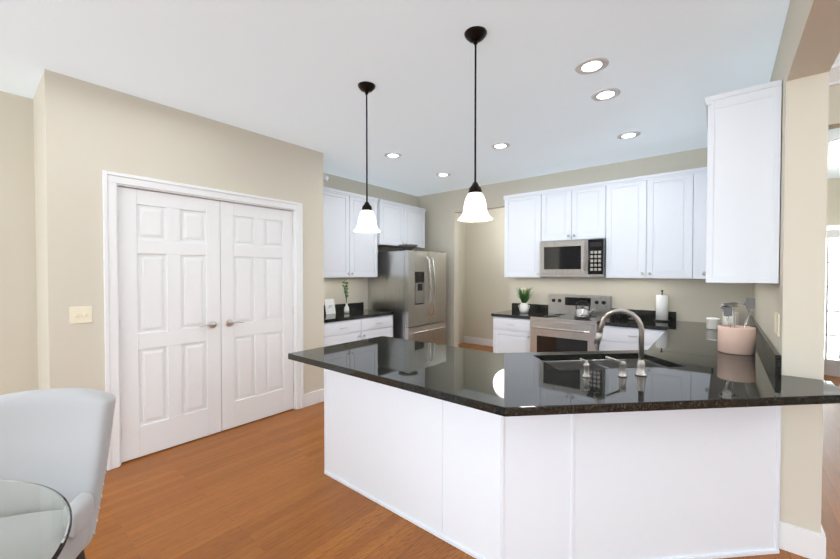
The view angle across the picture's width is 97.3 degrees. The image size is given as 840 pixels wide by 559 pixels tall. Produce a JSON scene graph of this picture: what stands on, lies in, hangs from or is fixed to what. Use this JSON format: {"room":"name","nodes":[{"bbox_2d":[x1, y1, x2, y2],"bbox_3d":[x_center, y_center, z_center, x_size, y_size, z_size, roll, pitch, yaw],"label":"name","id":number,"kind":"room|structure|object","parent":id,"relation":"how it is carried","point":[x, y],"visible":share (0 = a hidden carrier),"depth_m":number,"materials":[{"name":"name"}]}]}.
{"room":"kitchen","nodes":[
{"label":"kitchen","id":0,"kind":"room"},
{"bbox_2d":[33,69,323,393],"bbox_3d":[-2.049,-0.013,3.540,0.670,2.800,2.210,1,1,39],"label":"wall","id":1,"kind":"structure","parent":0,"point":[86,134],"depth_m":2.70,"materials":[{"name":"paint"}]},
{"bbox_2d":[69,306,91,323],"bbox_3d":[-2.380,0.249,2.596,0.016,0.118,0.118,1,1,39],"label":"switch plate","id":2,"kind":"object","parent":1,"relation":"attached to","point":[81,314],"visible":1,"depth_m":2.60,"materials":[{"name":"beige plastic"}]},
{"bbox_2d":[118,187,221,462],"bbox_3d":[-2.027,0.342,3.056,0.089,2.086,0.730,1,1,39],"label":"door leaf","id":3,"kind":"structure","parent":1,"relation":"in","point":[169,317],"depth_m":3.03,"materials":[{"name":"white wood"}]},
{"bbox_2d":[102,170,303,470],"bbox_3d":[-1.817,0.295,3.357,0.126,2.190,1.641,1,1,39],"label":"door frame","id":4,"kind":"structure","parent":1,"relation":"attached to","point":[112,182],"depth_m":2.77,"materials":[{"name":"white wood"}]},
{"bbox_2d":[220,201,293,430],"bbox_3d":[-1.562,0.333,3.625,0.089,2.086,0.730,1,1,39],"label":"door leaf","id":5,"kind":"structure","parent":1,"relation":"in","point":[256,287],"depth_m":3.60,"materials":[{"name":"white wood"}]},
{"bbox_2d":[304,389,323,406],"bbox_3d":[-1.172,1.309,4.093,0.016,0.138,0.278,1,1,39],"label":"baseboard","id":6,"kind":"structure","parent":1,"relation":"attached to","point":[314,397],"depth_m":4.08,"materials":[{"name":"white wood"}]},
{"bbox_2d":[0,91,465,394],"bbox_3d":[-2.272,-0.019,3.890,0.120,2.800,9.930,1,1,39],"label":"wall","id":7,"kind":"structure","parent":0,"point":[18,340],"depth_m":2.84,"materials":[{"name":"paint"}]},
{"bbox_2d":[324,303,363,310],"bbox_3d":[-1.225,0.398,5.067,0.021,0.100,1.183,1,1,39],"label":"backsplash","id":8,"kind":"structure","parent":7,"relation":"attached to","point":[352,306],"depth_m":5.31,"materials":[{"name":"black stone"}]},
{"bbox_2d":[323,187,379,277],"bbox_3d":[-1.065,-0.587,4.985,0.351,1.120,1.033,1,1,39],"label":"upper cabinet","id":9,"kind":"object","parent":7,"relation":"attached to","point":[348,253],"depth_m":4.84,"materials":[{"name":"white wood"}]},
{"bbox_2d":[380,199,425,248],"bbox_3d":[-0.384,-0.836,5.815,0.351,0.650,1.050,1,1,39],"label":"upper cabinet","id":10,"kind":"object","parent":7,"relation":"attached to","point":[400,223],"depth_m":5.66,"materials":[{"name":"white wood"}]},
{"bbox_2d":[0,0,839,195],"bbox_3d":[0.918,-1.452,2.856,10.700,0.100,12.400,1,1,39],"label":"ceiling","id":11,"kind":"structure","parent":0,"point":[295,72],"depth_m":2.46,"materials":[{"name":"paint"}]},
{"bbox_2d":[353,81,380,232],"bbox_3d":[-0.385,-0.874,2.677,0.200,1.047,0.200,1,1,39],"label":"pendant light","id":12,"kind":"object","parent":11,"relation":"hanging from","point":[366,221],"visible":0.98,"depth_m":2.65,"materials":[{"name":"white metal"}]},
{"bbox_2d":[384,152,401,157],"bbox_3d":[-0.309,-1.418,4.232,0.200,0.012,0.200,1,1,39],"label":"recessed light","id":13,"kind":"object","parent":11,"relation":"in","point":[393,155],"visible":1,"depth_m":4.21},
{"bbox_2d":[436,173,449,176],"bbox_3d":[0.318,-1.432,5.063,0.200,0.012,0.200,1,1,39],"label":"recessed light","id":14,"kind":"object","parent":11,"relation":"in","point":[442,174],"visible":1,"depth_m":5.04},
{"bbox_2d":[458,26,492,221],"bbox_3d":[0.314,-0.865,2.094,0.200,1.047,0.200,1,1,39],"label":"pendant light","id":15,"kind":"object","parent":11,"relation":"hanging from","point":[475,208],"visible":1,"depth_m":2.06,"materials":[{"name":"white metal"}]},
{"bbox_2d":[491,142,509,148],"bbox_3d":[0.853,-1.413,3.916,0.200,0.012,0.200,1,1,39],"label":"recessed light","id":16,"kind":"object","parent":11,"relation":"in","point":[501,145],"visible":1,"depth_m":3.90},
{"bbox_2d":[575,57,608,73],"bbox_3d":[1.120,-1.387,2.408,0.200,0.012,0.200,1,1,39],"label":"recessed light","id":17,"kind":"object","parent":11,"relation":"in","point":[592,65],"visible":1,"depth_m":2.40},
{"bbox_2d":[591,88,620,100],"bbox_3d":[1.404,-1.394,2.796,0.200,0.012,0.200,1,1,39],"label":"recessed light","id":18,"kind":"object","parent":11,"relation":"in","point":[605,94],"visible":1,"depth_m":2.78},
{"bbox_2d":[617,131,640,138],"bbox_3d":[2.042,-1.407,3.617,0.200,0.012,0.200,1,1,39],"label":"recessed light","id":19,"kind":"object","parent":11,"relation":"in","point":[630,134],"visible":1,"depth_m":3.60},
{"bbox_2d":[786,0,839,80],"bbox_3d":[0.032,-1.166,-0.493,0.151,0.360,6.085,1,1,39],"label":"soffit","id":20,"kind":"structure","parent":11,"relation":"attached to","point":[813,37],"depth_m":1.62,"materials":[{"name":"paint"}]},
{"bbox_2d":[828,139,839,143],"bbox_3d":[4.286,-1.410,3.773,0.200,0.012,0.200,1,1,39],"label":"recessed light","id":21,"kind":"object","parent":11,"relation":"in","point":[836,141],"visible":0.92,"depth_m":3.78,"materials":[{"name":"white"}]},
{"bbox_2d":[84,343,839,558],"bbox_3d":[0.918,1.448,2.904,10.700,0.100,12.400,1,1,39],"label":"floor","id":22,"kind":"structure","parent":0,"point":[265,488],"depth_m":2.29,"materials":[{"name":"brown wood"}]},
{"bbox_2d":[0,480,71,558],"bbox_3d":[-1.438,1.058,0.645,1.220,0.754,1.220,1,1,39],"label":"dining table","id":23,"kind":"object","parent":22,"relation":"on","point":[35,520],"visible":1,"depth_m":1.03,"materials":[{"name":"clear glass"}]},
{"bbox_2d":[0,388,115,558],"bbox_3d":[-1.550,0.960,1.329,0.820,0.941,0.775,1,1,39],"label":"accent chair","id":24,"kind":"object","parent":22,"relation":"on","point":[58,439],"visible":0.85,"depth_m":1.55,"materials":[{"name":"grey fabric"}]},
{"bbox_2d":[290,315,392,363],"bbox_3d":[-0.987,0.927,4.882,0.634,0.876,1.183,1,1,39],"label":"base cabinet","id":25,"kind":"object","parent":22,"relation":"on","point":[340,330],"depth_m":4.62,"materials":[{"name":"white wood"}]},
{"bbox_2d":[324,307,393,322],"bbox_3d":[-0.984,0.470,4.872,0.641,0.038,1.183,1,1,39],"label":"countertop","id":26,"kind":"structure","parent":25,"relation":"on","point":[360,314],"depth_m":4.78,"materials":[{"name":"black stone"}]},
{"bbox_2d":[324,299,335,314],"bbox_3d":[-1.177,0.353,4.829,0.049,0.197,0.150,1,1,39],"label":"card stand","id":27,"kind":"object","parent":26,"relation":"on","point":[329,306],"visible":1,"depth_m":4.82,"materials":[{"name":"white paper"}]},
{"bbox_2d":[342,279,348,312],"bbox_3d":[-0.995,0.222,4.979,0.145,0.453,0.143,1,1,39],"label":"bud vase","id":28,"kind":"object","parent":26,"relation":"on","point":[346,308],"visible":1,"depth_m":4.94,"materials":[{"name":"white ceramic"}]},
{"bbox_2d":[368,249,445,344],"bbox_3d":[-0.154,0.460,5.681,0.900,1.782,0.910,1,1,39],"label":"refrigerator","id":29,"kind":"object","parent":22,"relation":"on","point":[407,287],"visible":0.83,"depth_m":5.34,"materials":[{"name":"silver metal"}]},
{"bbox_2d":[398,244,417,249],"bbox_3d":[-0.173,-0.468,5.442,0.300,0.078,0.300,1,1,39],"label":"decorative bowl","id":30,"kind":"object","parent":29,"relation":"on","point":[408,246],"visible":0.77,"depth_m":5.34,"materials":[{"name":"grey metal"}]},
{"bbox_2d":[320,367,507,558],"bbox_3d":[0.043,0.968,2.436,1.432,0.876,0.619,1,1,39],"label":"base cabinet","id":31,"kind":"object","parent":22,"relation":"on","point":[442,468],"depth_m":2.09,"materials":[{"name":"white wood"}]},
{"bbox_2d":[492,315,530,334],"bbox_3d":[1.375,0.925,4.990,0.538,0.876,0.633,1,1,39],"label":"base cabinet","id":32,"kind":"object","parent":22,"relation":"on","point":[509,324],"depth_m":4.74,"materials":[{"name":"white wood"}]},
{"bbox_2d":[492,311,547,318],"bbox_3d":[1.365,0.468,4.986,0.558,0.038,0.640,1,1,39],"label":"countertop","id":33,"kind":"structure","parent":32,"relation":"on","point":[519,315],"depth_m":4.90,"materials":[{"name":"black stone"}]},
{"bbox_2d":[517,288,530,312],"bbox_3d":[1.407,0.273,4.976,0.236,0.349,0.249,1,1,39],"label":"potted plant","id":34,"kind":"object","parent":33,"relation":"on","point":[524,299],"visible":1,"depth_m":4.94,"materials":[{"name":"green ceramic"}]},
{"bbox_2d":[530,294,611,351],"bbox_3d":[1.835,0.788,4.523,0.756,1.165,0.767,1,1,39],"label":"range","id":35,"kind":"object","parent":22,"relation":"on","point":[558,327],"visible":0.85,"depth_m":4.39,"materials":[{"name":"silver metal"}]},
{"bbox_2d":[574,301,594,318],"bbox_3d":[1.928,0.352,4.321,0.234,0.208,0.184,1,1,39],"label":"kettle","id":36,"kind":"object","parent":35,"relation":"on","point":[582,312],"visible":1,"depth_m":4.28,"materials":[{"name":"silver metal"}]},
{"bbox_2d":[599,323,663,346],"bbox_3d":[2.425,0.940,4.103,0.683,0.876,0.680,1,1,39],"label":"base cabinet","id":37,"kind":"object","parent":22,"relation":"on","point":[618,336],"depth_m":3.91,"materials":[{"name":"white wood"}]},
{"bbox_2d":[600,315,675,330],"bbox_3d":[2.428,0.482,4.119,0.658,0.038,0.640,1,1,39],"label":"countertop","id":38,"kind":"structure","parent":37,"relation":"on","point":[622,322],"depth_m":4.00,"materials":[{"name":"black stone"}]},
{"bbox_2d":[615,313,622,318],"bbox_3d":[2.352,0.412,4.375,0.084,0.092,0.084,1,1,39],"label":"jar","id":39,"kind":"object","parent":38,"relation":"on","point":[619,315],"visible":0.56,"depth_m":4.34,"materials":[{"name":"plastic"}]},
{"bbox_2d":[654,290,669,321],"bbox_3d":[2.685,0.289,4.101,0.150,0.347,0.150,1,1,39],"label":"paper towel holder","id":40,"kind":"object","parent":38,"relation":"on","point":[661,307],"visible":1,"depth_m":4.06,"materials":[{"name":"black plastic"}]},
{"bbox_2d":[648,321,767,362],"bbox_3d":[2.485,0.498,3.170,0.640,0.038,2.038,1,1,39],"label":"countertop","id":41,"kind":"structure","parent":37,"relation":"on","point":[690,338],"depth_m":2.84,"materials":[{"name":"black stone"}]},
{"bbox_2d":[706,317,719,329],"bbox_3d":[2.806,0.418,3.540,0.104,0.108,0.104,1,1,39],"label":"canister","id":42,"kind":"object","parent":41,"relation":"on","point":[712,322],"visible":0.98,"depth_m":3.50,"materials":[{"name":"white ceramic"}]},
{"bbox_2d":[722,312,738,324],"bbox_3d":[3.008,0.391,3.581,0.122,0.160,0.122,1,1,39],"label":"canister","id":43,"kind":"object","parent":41,"relation":"on","point":[724,320],"visible":0.35,"depth_m":3.54,"materials":[{"name":"white ceramic"}]},
{"bbox_2d":[717,298,755,354],"bbox_3d":[2.127,0.304,2.485,0.198,0.370,0.208,1,1,39],"label":"utensil crock","id":44,"kind":"object","parent":41,"relation":"on","point":[737,339],"visible":1,"depth_m":2.42,"materials":[{"name":"ceramic"}]},
{"bbox_2d":[508,419,779,558],"bbox_3d":[1.092,0.974,2.049,1.372,0.876,1.346,1,1,39],"label":"base cabinet","id":45,"kind":"object","parent":22,"relation":"on","point":[510,447],"depth_m":1.83,"materials":[{"name":"white wood"}]},
{"bbox_2d":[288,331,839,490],"bbox_3d":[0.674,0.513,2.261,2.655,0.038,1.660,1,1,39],"label":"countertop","id":46,"kind":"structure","parent":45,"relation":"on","point":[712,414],"depth_m":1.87,"materials":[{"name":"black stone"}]},
{"bbox_2d":[580,358,590,377],"bbox_3d":[0.849,0.454,1.904,0.056,0.090,0.039,1,1,39],"label":"soap dispenser","id":47,"kind":"object","parent":46,"relation":"on","point":[586,365],"visible":1,"depth_m":1.89,"materials":[{"name":"silver metal"}]},
{"bbox_2d":[605,356,626,376],"bbox_3d":[1.014,0.447,1.906,0.091,0.106,0.087,1,1,39],"label":"lever","id":48,"kind":"object","parent":46,"relation":"on","point":[622,368],"visible":1,"depth_m":1.90,"materials":[{"name":"silver metal"}]},
{"bbox_2d":[594,308,646,376],"bbox_3d":[1.075,0.327,1.992,0.261,0.342,0.055,1,1,39],"label":"faucet","id":49,"kind":"object","parent":46,"relation":"on","point":[641,369],"visible":1,"depth_m":1.93,"materials":[{"name":"silver metal"}]},
{"bbox_2d":[656,331,663,338],"bbox_3d":[2.575,0.953,3.314,0.671,0.876,0.593,1,1,39],"label":"base cabinet","id":50,"kind":"object","parent":22,"relation":"on","point":[661,332],"depth_m":3.72,"materials":[{"name":"white wood"}]},
{"bbox_2d":[466,208,509,338],"bbox_3d":[1.817,-0.072,7.064,3.000,2.800,0.120,1,1,39],"label":"wall","id":51,"kind":"structure","parent":0,"point":[483,288],"depth_m":7.40,"materials":[{"name":"paint"}]},
{"bbox_2d":[464,336,492,346],"bbox_3d":[1.793,1.260,7.018,2.250,0.138,0.016,1,1,39],"label":"baseboard","id":52,"kind":"structure","parent":51,"relation":"attached to","point":[473,340],"depth_m":7.50,"materials":[{"name":"white wood"}]},
{"bbox_2d":[418,147,752,346],"bbox_3d":[1.723,-0.040,5.179,4.680,2.800,0.120,1,1,39],"label":"wall","id":53,"kind":"structure","parent":0,"point":[695,300],"depth_m":4.71,"materials":[{"name":"paint"}]},
{"bbox_2d":[504,190,547,277],"bbox_3d":[1.496,-0.588,5.049,0.579,1.120,0.350,1,1,39],"label":"upper cabinet","id":54,"kind":"object","parent":53,"relation":"attached to","point":[526,214],"depth_m":4.91,"materials":[{"name":"white wood"}]},
{"bbox_2d":[548,181,607,241],"bbox_3d":[1.969,-0.813,4.659,0.760,0.658,0.350,1,1,39],"label":"upper cabinet","id":55,"kind":"object","parent":53,"relation":"attached to","point":[578,212],"depth_m":4.48,"materials":[{"name":"white wood"}]},
{"bbox_2d":[540,239,605,276],"bbox_3d":[1.929,-0.257,4.621,0.752,0.441,0.470,1,1,39],"label":"microwave","id":56,"kind":"object","parent":55,"relation":"attached to","point":[579,258],"visible":0.98,"depth_m":4.45,"materials":[{"name":"silver metal"}]},
{"bbox_2d":[512,303,675,318],"bbox_3d":[2.112,0.402,4.776,1.980,0.100,0.020,1,1,39],"label":"backsplash","id":57,"kind":"structure","parent":53,"relation":"attached to","point":[533,307],"depth_m":4.42,"materials":[{"name":"black stone"}]},
{"bbox_2d":[606,168,695,278],"bbox_3d":[2.557,-0.574,4.183,0.880,1.120,0.350,1,1,39],"label":"upper cabinet","id":58,"kind":"object","parent":53,"relation":"attached to","point":[652,218],"depth_m":3.99,"materials":[{"name":"white wood"}]},
{"bbox_2d":[753,11,828,533],"bbox_3d":[2.736,-0.001,2.839,0.151,2.800,2.465,1,1,39],"label":"wall","id":59,"kind":"structure","parent":0,"point":[794,297],"depth_m":1.89,"materials":[{"name":"paint"}]},
{"bbox_2d":[704,79,781,282],"bbox_3d":[2.179,-0.546,2.526,0.320,1.120,1.002,1,1,39],"label":"upper cabinet","id":60,"kind":"object","parent":59,"relation":"attached to","point":[742,172],"depth_m":2.14,"materials":[{"name":"white wood"}]},
{"bbox_2d":[748,316,779,374],"bbox_3d":[2.629,0.434,2.856,0.020,0.100,2.341,1,1,39],"label":"backsplash","id":61,"kind":"structure","parent":59,"relation":"attached to","point":[766,345],"depth_m":2.31,"materials":[{"name":"black stone"}]},
{"bbox_2d":[774,312,779,335],"bbox_3d":[1.992,0.252,2.055,0.006,0.120,0.075,1,1,39],"label":"electrical outlet","id":62,"kind":"object","parent":59,"relation":"attached to","point":[777,323],"visible":1,"depth_m":2.02,"materials":[{"name":"beige plastic"}]},
{"bbox_2d":[799,525,825,558],"bbox_3d":[2.315,1.340,2.226,0.060,0.138,0.981,1,1,39],"label":"baseboard","id":63,"kind":"structure","parent":59,"relation":"attached to","point":[806,543],"depth_m":1.86,"materials":[{"name":"white wood"}]},
{"bbox_2d":[829,63,839,85],"bbox_3d":[4.130,-1.323,1.274,3.720,0.105,0.090,1,1,39],"label":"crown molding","id":64,"kind":"structure","parent":59,"relation":"attached to","point":[834,75],"depth_m":2.43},
{"bbox_2d":[827,121,839,225],"bbox_3d":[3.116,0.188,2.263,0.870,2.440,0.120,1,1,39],"label":"wall","id":65,"kind":"structure","parent":0,"point":[833,201],"depth_m":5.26,"materials":[{"name":"paint"}]},
{"bbox_2d":[824,230,839,376],"bbox_3d":[5.736,0.327,5.293,0.035,2.045,0.570,-1,1,-39],"label":"french door","id":66,"kind":"structure","parent":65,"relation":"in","point":[832,333],"depth_m":5.20,"materials":[{"name":"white glass"}]},
{"bbox_2d":[827,225,839,229],"bbox_3d":[5.777,0.292,5.360,0.678,2.130,0.020,1,1,39],"label":"door frame","id":67,"kind":"structure","parent":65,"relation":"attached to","point":[833,227],"depth_m":5.25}
]}

